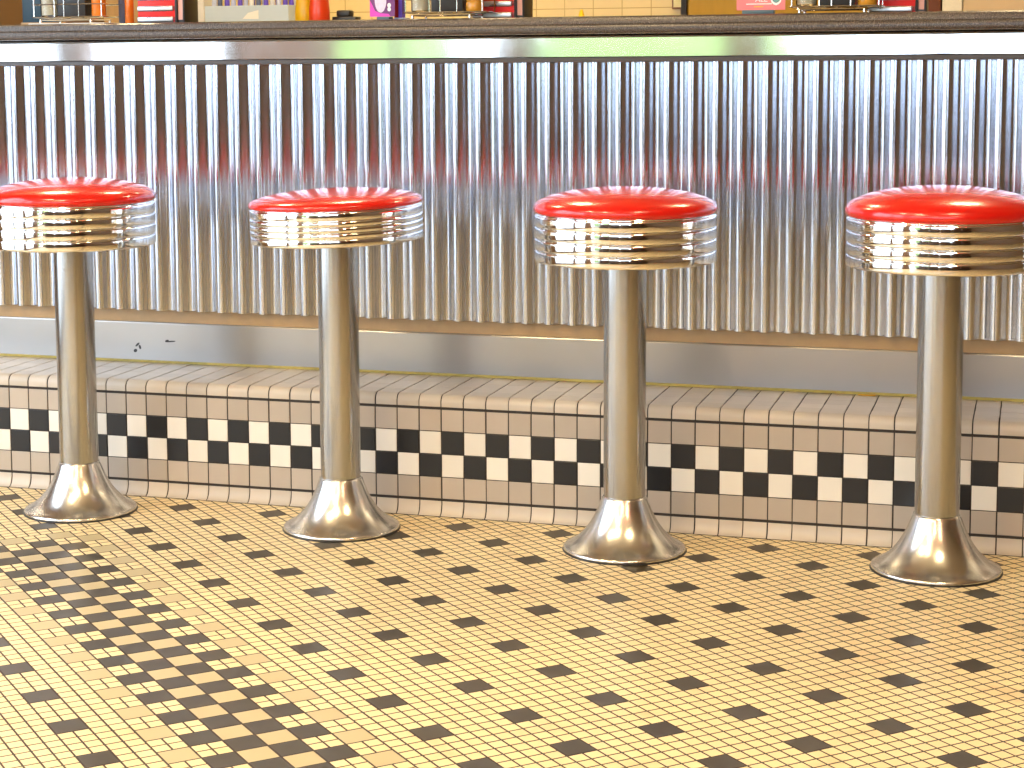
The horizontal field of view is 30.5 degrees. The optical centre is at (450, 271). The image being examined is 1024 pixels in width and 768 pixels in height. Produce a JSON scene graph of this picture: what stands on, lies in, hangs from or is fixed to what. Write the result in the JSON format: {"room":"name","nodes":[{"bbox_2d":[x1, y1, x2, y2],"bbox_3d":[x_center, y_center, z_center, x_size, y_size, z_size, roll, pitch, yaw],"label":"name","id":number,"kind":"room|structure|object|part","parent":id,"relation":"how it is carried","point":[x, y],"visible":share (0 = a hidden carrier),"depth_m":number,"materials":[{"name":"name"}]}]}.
{"room":"diner interior","nodes":[
{"label":"diner interior","id":0,"kind":"room"},
{"bbox_2d":[0,0,103,24],"bbox_3d":[-3.092,-0.734,2.058,0.127,3.175,11.379,2,7,17],"label":"wall","id":1,"kind":"structure","parent":0,"point":[11,13],"depth_m":6.71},
{"bbox_2d":[223,0,680,19],"bbox_3d":[2.959,-1.243,6.154,8.941,3.175,0.127,2,7,17],"label":"wall","id":2,"kind":"structure","parent":0,"point":[361,8],"depth_m":6.91,"materials":[{"name":"beige tile"}]},
{"bbox_2d":[672,0,680,8],"bbox_3d":[0.829,-1.062,6.772,0.056,0.229,0.019,2,7,17],"label":"notice","id":3,"kind":"object","parent":2,"relation":"attached to","point":[676,4],"visible":0.56,"depth_m":6.78,"materials":[{"name":"brown paper"}]},
{"bbox_2d":[928,0,941,10],"bbox_3d":[1.627,-1.459,6.228,0.049,1.626,0.480,2,7,17],"label":"door frame","id":4,"kind":"structure","parent":2,"relation":"attached to","point":[934,5],"depth_m":6.06,"materials":[{"name":"brown wood"}]},
{"bbox_2d":[0,487,1023,767],"bbox_3d":[1.244,0.926,0.876,8.941,0.076,11.379,2,7,17],"label":"floor","id":5,"kind":"structure","parent":0,"point":[169,632],"depth_m":3.14,"materials":[{"name":"tile"}]},
{"bbox_2d":[0,177,155,523],"bbox_3d":[-0.825,0.163,4.132,0.366,0.740,0.366,4,8,33],"label":"bar stool","id":6,"kind":"object","parent":5,"relation":"on","point":[71,219],"visible":1,"depth_m":4.08,"materials":[{"name":"metal"}]},
{"bbox_3d":[-0.825,0.170,4.133,0.085,0.504,0.085,2,7,17],"label":"post","id":7,"kind":"part","parent":6,"relation":"part of","materials":[{"name":"metal"}]},
{"bbox_2d":[0,177,155,206],"bbox_3d":[-0.828,-0.175,4.094,0.366,0.059,0.366,2,7,17],"label":"seat cushion","id":8,"kind":"object","parent":6,"relation":"on","point":[60,191],"depth_m":3.97,"materials":[{"name":"red leather"}]},
{"bbox_2d":[248,187,423,542],"bbox_3d":[-0.237,0.186,3.957,0.366,0.724,0.366,5,8,38],"label":"bar stool","id":9,"kind":"object","parent":5,"relation":"on","point":[334,221],"visible":1,"depth_m":3.90,"materials":[{"name":"metal"}]},
{"bbox_2d":[248,187,422,212],"bbox_3d":[-0.240,-0.152,3.918,0.366,0.042,0.366,0,7,18],"label":"seat cushion","id":10,"kind":"object","parent":9,"relation":"on","point":[334,199],"depth_m":3.80,"materials":[{"name":"red leather"}]},
{"bbox_3d":[-0.235,0.186,3.957,0.085,0.504,0.085,2,7,17],"label":"post","id":11,"kind":"part","parent":9,"relation":"part of","materials":[{"name":"metal"}]},
{"bbox_2d":[0,356,1023,556],"bbox_3d":[0.242,0.371,4.325,4.901,0.266,0.650,2,7,17],"label":"tiled step","id":12,"kind":"structure","parent":5,"relation":"on","point":[827,468],"depth_m":4.04,"materials":[{"name":"beige tile"}]},
{"bbox_2d":[0,30,1023,401],"bbox_3d":[0.269,-0.158,4.370,4.905,0.775,0.433,2,7,17],"label":"bar counter","id":13,"kind":"object","parent":12,"relation":"on","point":[781,131],"depth_m":4.21,"materials":[{"name":"silver metal"}]},
{"bbox_2d":[0,10,1023,41],"bbox_3d":[0.278,-0.509,4.360,4.901,0.153,0.572,2,7,17],"label":"countertop","id":14,"kind":"structure","parent":13,"relation":"on","point":[986,19],"depth_m":4.10,"materials":[{"name":"laminate"}]},
{"bbox_2d":[21,0,65,24],"bbox_3d":[-1.010,-0.716,4.636,0.109,0.216,0.030,2,7,17],"label":"holder","id":15,"kind":"object","parent":14,"relation":"on","point":[27,8],"visible":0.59,"depth_m":4.64,"materials":[{"name":"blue metal"}]},
{"bbox_2d":[35,22,105,23],"bbox_3d":[-0.894,-0.598,4.536,0.205,0.002,0.141,2,7,17],"label":"mat","id":16,"kind":"object","parent":14,"relation":"on","point":[103,22],"visible":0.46,"depth_m":4.47,"materials":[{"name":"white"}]},
{"bbox_2d":[32,0,121,22],"bbox_3d":[-0.901,-0.703,4.520,0.196,0.209,0.115,2,7,17],"label":"condiment caddy","id":17,"kind":"object","parent":16,"relation":"on","point":[60,19],"visible":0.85,"depth_m":4.50,"materials":[{"name":"silver metal"}]},
{"bbox_2d":[40,0,57,16],"bbox_3d":[-0.967,-0.667,4.521,0.044,0.107,0.044,2,7,17],"label":"jar","id":18,"kind":"object","parent":17,"relation":"in","point":[46,10],"visible":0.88,"depth_m":4.51,"materials":[{"name":"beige glass"}]},
{"bbox_2d":[57,0,91,15],"bbox_3d":[-0.898,-0.666,4.519,0.075,0.104,0.066,2,7,17],"label":"box","id":19,"kind":"object","parent":17,"relation":"in","point":[69,10],"visible":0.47,"depth_m":4.49,"materials":[{"name":"black plastic"}]},
{"bbox_3d":[-0.906,-0.608,4.532,0.148,0.003,0.100,2,7,17],"label":"foot rail","id":20,"kind":"part","parent":17,"relation":"part of","materials":[{"name":"silver metal"}]},
{"bbox_2d":[91,0,105,15],"bbox_3d":[-0.841,-0.675,4.479,0.034,0.130,0.034,2,7,17],"label":"sauce bottle","id":21,"kind":"object","parent":17,"relation":"in","point":[96,8],"visible":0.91,"depth_m":4.47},
{"bbox_2d":[118,0,124,22],"bbox_3d":[-0.795,-0.664,4.544,0.020,0.130,0.020,2,7,17],"label":"bottle","id":22,"kind":"object","parent":16,"relation":"on","point":[121,7],"visible":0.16,"depth_m":4.54,"materials":[{"name":"blue glass"}]},
{"bbox_2d":[125,0,133,22],"bbox_3d":[-0.773,-0.660,4.508,0.021,0.130,0.021,2,7,17],"label":"hot sauce bottle","id":23,"kind":"object","parent":14,"relation":"on","point":[129,4],"visible":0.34,"depth_m":4.50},
{"bbox_2d":[137,0,197,22],"bbox_3d":[-0.677,-0.704,4.478,0.123,0.224,0.083,2,7,17],"label":"box","id":24,"kind":"object","parent":14,"relation":"on","point":[149,11],"visible":0.82,"depth_m":4.45,"materials":[{"name":"cardboard"}]},
{"bbox_3d":[-0.685,-0.705,4.480,0.107,0.224,0.083,2,7,17],"label":"dark frame","id":25,"kind":"part","parent":24,"relation":"part of","materials":[{"name":"red plastic"}]},
{"bbox_3d":[-0.628,-0.703,4.462,0.013,0.208,0.072,2,7,17],"label":"panel","id":26,"kind":"part","parent":24,"relation":"part of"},
{"bbox_3d":[-0.627,-0.703,4.463,0.017,0.224,0.076,2,7,17],"label":"frame","id":27,"kind":"part","parent":24,"relation":"part of","materials":[{"name":"black plastic"}]},
{"bbox_2d":[295,0,309,20],"bbox_3d":[-0.363,-0.720,4.680,0.052,0.204,0.052,2,7,17],"label":"bottle","id":28,"kind":"object","parent":14,"relation":"on","point":[302,6],"visible":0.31,"depth_m":4.67,"materials":[{"name":"yellow plastic"}]},
{"bbox_2d":[309,0,329,19],"bbox_3d":[-0.322,-0.710,4.588,0.051,0.204,0.051,2,7,17],"label":"ketchup bottle","id":29,"kind":"object","parent":14,"relation":"on","point":[318,9],"visible":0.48,"depth_m":4.57,"materials":[{"name":"red plastic"}]},
{"bbox_2d":[332,10,360,19],"bbox_3d":[-0.257,-0.628,4.624,0.061,0.032,0.042,2,7,17],"label":"dispenser","id":30,"kind":"object","parent":14,"relation":"on","point":[341,14],"visible":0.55,"depth_m":4.61,"materials":[{"name":"black metal"}]},
{"bbox_2d":[370,0,394,18],"bbox_3d":[-0.154,-0.637,4.253,0.060,0.132,0.027,2,7,17],"label":"sign card","id":31,"kind":"object","parent":14,"relation":"on","point":[381,9],"visible":0.84,"depth_m":4.25,"materials":[{"name":"purple"}]},
{"bbox_2d":[394,0,409,18],"bbox_3d":[-0.112,-0.664,4.284,0.028,0.178,0.030,2,7,17],"label":"menu","id":32,"kind":"object","parent":14,"relation":"on","point":[399,4],"visible":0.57,"depth_m":4.28,"materials":[{"name":"plastic"}]},
{"bbox_2d":[403,0,496,18],"bbox_3d":[-0.001,-0.675,4.238,0.196,0.209,0.115,2,7,17],"label":"condiment caddy","id":33,"kind":"object","parent":14,"relation":"on","point":[469,14],"visible":0.87,"depth_m":4.22,"materials":[{"name":"silver metal"}]},
{"bbox_2d":[411,0,430,11],"bbox_3d":[-0.067,-0.640,4.239,0.044,0.107,0.044,2,7,17],"label":"jar","id":34,"kind":"object","parent":33,"relation":"in","point":[416,5],"visible":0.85,"depth_m":4.22,"materials":[{"name":"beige glass"}]},
{"bbox_3d":[-0.007,-0.580,4.251,0.148,0.003,0.100,2,7,17],"label":"foot rail","id":35,"kind":"part","parent":33,"relation":"part of","materials":[{"name":"silver metal"}]},
{"bbox_2d":[431,0,465,11],"bbox_3d":[0.001,-0.639,4.238,0.075,0.104,0.066,2,7,17],"label":"box","id":36,"kind":"object","parent":33,"relation":"in","point":[446,5],"visible":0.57,"depth_m":4.21,"materials":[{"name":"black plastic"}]},
{"bbox_2d":[466,0,483,10],"bbox_3d":[0.054,-0.613,4.204,0.044,0.060,0.044,2,7,17],"label":"jar","id":37,"kind":"object","parent":33,"relation":"in","point":[471,5],"visible":0.88,"depth_m":4.19,"materials":[{"name":"orange glass"}]},
{"bbox_2d":[472,0,532,17],"bbox_3d":[0.119,-0.691,4.305,0.123,0.224,0.083,2,7,17],"label":"box","id":38,"kind":"object","parent":14,"relation":"on","point":[504,8],"visible":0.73,"depth_m":4.28,"materials":[{"name":"red cardboard"}]},
{"bbox_3d":[0.111,-0.691,4.307,0.107,0.224,0.083,2,7,17],"label":"dark frame","id":39,"kind":"part","parent":38,"relation":"part of","materials":[{"name":"black plastic"}]},
{"bbox_3d":[0.168,-0.690,4.290,0.013,0.208,0.072,2,7,17],"label":"panel","id":40,"kind":"part","parent":38,"relation":"part of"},
{"bbox_3d":[0.170,-0.690,4.290,0.017,0.224,0.076,2,7,17],"label":"frame","id":41,"kind":"part","parent":38,"relation":"part of","materials":[{"name":"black plastic"}]},
{"bbox_2d":[737,0,784,13],"bbox_3d":[0.659,-0.617,3.978,0.103,0.142,0.028,2,7,17],"label":"sign","id":42,"kind":"object","parent":14,"relation":"on","point":[747,6],"visible":0.95,"depth_m":3.98,"materials":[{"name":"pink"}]},
{"bbox_2d":[788,0,885,12],"bbox_3d":[0.822,-0.652,3.980,0.196,0.209,0.115,2,7,17],"label":"condiment caddy","id":43,"kind":"object","parent":14,"relation":"on","point":[831,7],"visible":0.84,"depth_m":3.96,"materials":[{"name":"silver metal"}]},
{"bbox_2d":[796,0,816,5],"bbox_3d":[0.756,-0.617,3.981,0.044,0.107,0.044,2,7,17],"label":"jar","id":44,"kind":"object","parent":43,"relation":"in","point":[798,2],"visible":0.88,"depth_m":3.97,"materials":[{"name":"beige glass"}]},
{"bbox_3d":[0.816,-0.557,3.993,0.148,0.003,0.100,2,7,17],"label":"foot rail","id":45,"kind":"part","parent":43,"relation":"part of","materials":[{"name":"silver metal"}]},
{"bbox_2d":[788,0,885,7],"bbox_3d":[0.822,-0.597,3.986,0.196,0.072,0.115,2,7,17],"label":"basket","id":46,"kind":"object","parent":43,"relation":"on","point":[824,6],"depth_m":3.96,"materials":[{"name":"silver metal"}]},
{"bbox_2d":[820,0,857,5],"bbox_3d":[0.824,-0.616,3.980,0.075,0.104,0.066,2,7,17],"label":"box","id":47,"kind":"object","parent":43,"relation":"in","point":[822,2],"visible":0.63,"depth_m":3.95,"materials":[{"name":"black plastic"}]},
{"bbox_2d":[858,0,876,4],"bbox_3d":[0.877,-0.590,3.946,0.044,0.060,0.044,2,7,17],"label":"jar","id":48,"kind":"object","parent":43,"relation":"in","point":[860,2],"visible":0.84,"depth_m":3.93,"materials":[{"name":"orange glass"}]},
{"bbox_2d":[868,0,928,11],"bbox_3d":[0.965,-0.667,4.039,0.123,0.224,0.083,2,7,17],"label":"box","id":49,"kind":"object","parent":14,"relation":"on","point":[891,5],"visible":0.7,"depth_m":4.01,"materials":[{"name":"red cardboard"}]},
{"bbox_3d":[0.957,-0.668,4.042,0.107,0.224,0.083,2,7,17],"label":"dark frame","id":50,"kind":"part","parent":49,"relation":"part of","materials":[{"name":"black plastic"}]},
{"bbox_3d":[1.014,-0.666,4.024,0.013,0.208,0.072,2,7,17],"label":"panel","id":51,"kind":"part","parent":49,"relation":"part of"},
{"bbox_3d":[1.016,-0.666,4.024,0.017,0.224,0.076,2,7,17],"label":"frame","id":52,"kind":"part","parent":49,"relation":"part of","materials":[{"name":"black plastic"}]},
{"bbox_3d":[0.211,-0.468,4.152,4.901,0.012,0.050,2,7,17],"label":"trim","id":53,"kind":"part","parent":13,"relation":"part of","materials":[{"name":"grey metal"}]},
{"bbox_3d":[0.223,0.196,4.247,4.901,0.098,0.016,2,7,17],"label":"kick plate","id":54,"kind":"part","parent":13,"relation":"part of","materials":[{"name":"metal"}]},
{"bbox_2d":[533,186,717,565],"bbox_3d":[0.349,0.198,3.763,0.366,0.736,0.366,0,6,2],"label":"bar stool","id":55,"kind":"object","parent":5,"relation":"on","point":[624,232],"visible":1,"depth_m":3.70,"materials":[{"name":"metal"}]},
{"bbox_2d":[533,186,717,219],"bbox_3d":[0.347,-0.139,3.725,0.366,0.059,0.366,2,7,17],"label":"seat cushion","id":56,"kind":"object","parent":55,"relation":"on","point":[606,202],"depth_m":3.60,"materials":[{"name":"red leather"}]},
{"bbox_3d":[0.349,0.203,3.764,0.085,0.504,0.085,2,7,17],"label":"post","id":57,"kind":"part","parent":55,"relation":"part of","materials":[{"name":"metal"}]},
{"bbox_2d":[845,185,1023,587],"bbox_3d":[0.937,0.208,3.595,0.366,0.745,0.366,4,8,33],"label":"bar stool","id":58,"kind":"object","parent":5,"relation":"on","point":[942,235],"visible":1,"depth_m":3.54,"materials":[{"name":"metal"}]},
{"bbox_2d":[845,185,1023,224],"bbox_3d":[0.934,-0.130,3.556,0.366,0.066,0.366,2,7,17],"label":"seat cushion","id":59,"kind":"object","parent":58,"relation":"on","point":[918,204],"depth_m":3.43,"materials":[{"name":"red leather"}]},
{"bbox_3d":[0.937,0.217,3.596,0.085,0.504,0.085,2,7,17],"label":"post","id":60,"kind":"part","parent":58,"relation":"part of","materials":[{"name":"metal"}]},
{"bbox_3d":[1.038,-0.203,6.466,5.118,0.914,0.658,2,7,17],"label":"work table","id":61,"kind":"object","parent":5,"relation":"on","visible":0},
{"bbox_2d":[104,0,137,22],"bbox_3d":[-1.162,-1.556,7.274,0.382,1.626,0.150,2,7,17],"label":"wooden panel","id":62,"kind":"object","parent":61,"relation":"on","point":[110,10],"visible":0.02,"depth_m":7.32,"materials":[{"name":"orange wood"}]},
{"bbox_2d":[198,0,217,21],"bbox_3d":[-0.953,-1.551,7.217,0.044,1.626,0.135,2,7,17],"label":"post","id":63,"kind":"object","parent":61,"relation":"on","point":[201,3],"visible":0.02,"depth_m":7.21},
{"bbox_2d":[205,5,294,21],"bbox_3d":[-0.695,-0.845,6.968,0.329,0.275,0.306,2,7,17],"label":"plastic bin","id":64,"kind":"object","parent":61,"relation":"on","point":[247,12],"visible":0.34,"depth_m":6.81,"materials":[{"name":"white plastic"}]},
{"bbox_2d":[212,0,216,5],"bbox_3d":[-0.867,-0.879,6.899,0.018,0.344,0.018,2,7,17],"label":"straw","id":65,"kind":"object","parent":64,"relation":"in","point":[214,2],"visible":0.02,"depth_m":6.88,"materials":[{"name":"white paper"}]},
{"bbox_2d":[218,0,222,5],"bbox_3d":[-0.846,-0.881,6.912,0.018,0.344,0.017,2,7,17],"label":"straw","id":66,"kind":"object","parent":64,"relation":"in","point":[220,2],"visible":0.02,"depth_m":6.89,"materials":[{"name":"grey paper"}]},
{"bbox_2d":[225,0,229,5],"bbox_3d":[-0.818,-0.878,6.883,0.018,0.344,0.018,2,7,17],"label":"straw","id":67,"kind":"object","parent":64,"relation":"in","point":[227,2],"visible":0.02,"depth_m":6.86,"materials":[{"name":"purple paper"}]},
{"bbox_2d":[231,0,235,5],"bbox_3d":[-0.796,-0.879,6.896,0.018,0.344,0.017,2,7,17],"label":"straw","id":68,"kind":"object","parent":64,"relation":"in","point":[233,2],"visible":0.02,"depth_m":6.88,"materials":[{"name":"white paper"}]},
{"bbox_2d":[238,0,242,5],"bbox_3d":[-0.769,-0.876,6.867,0.018,0.344,0.017,2,7,17],"label":"straw","id":69,"kind":"object","parent":64,"relation":"in","point":[240,2],"visible":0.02,"depth_m":6.85,"materials":[{"name":"blue paper"}]},
{"bbox_2d":[578,9,584,15],"bbox_3d":[0.447,-0.772,6.401,0.074,0.241,0.074,2,7,17],"label":"cone","id":70,"kind":"object","parent":61,"relation":"on","point":[581,13],"visible":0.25,"depth_m":6.38,"materials":[{"name":"yellow plastic"}]},
{"bbox_2d":[681,0,867,14],"bbox_3d":[1.220,-1.165,6.368,0.794,1.016,0.523,2,7,17],"label":"bar cabinet","id":71,"kind":"object","parent":61,"relation":"on","point":[688,7],"visible":0.02,"depth_m":6.25,"materials":[{"name":"brown wood"}]},
{"bbox_3d":[0.974,-1.144,6.202,0.372,0.991,0.020,2,7,17],"label":"cabinet door","id":72,"kind":"part","parent":71,"relation":"part of","materials":[{"name":"brown wood"}]},
{"bbox_3d":[1.343,-1.134,6.086,0.372,0.991,0.020,2,7,17],"label":"cabinet door","id":73,"kind":"part","parent":71,"relation":"part of","materials":[{"name":"brown wood"}]},
{"bbox_2d":[942,0,962,10],"bbox_3d":[1.679,-1.454,6.185,0.062,1.626,0.531,2,7,17],"label":"block","id":74,"kind":"object","parent":61,"relation":"on","point":[947,5],"visible":0.02,"depth_m":6.00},
{"bbox_2d":[963,0,1023,10],"bbox_3d":[2.102,-1.443,6.052,0.820,1.626,0.531,2,7,17],"label":"panel","id":75,"kind":"object","parent":61,"relation":"on","point":[968,5],"visible":0.02,"depth_m":5.96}
]}

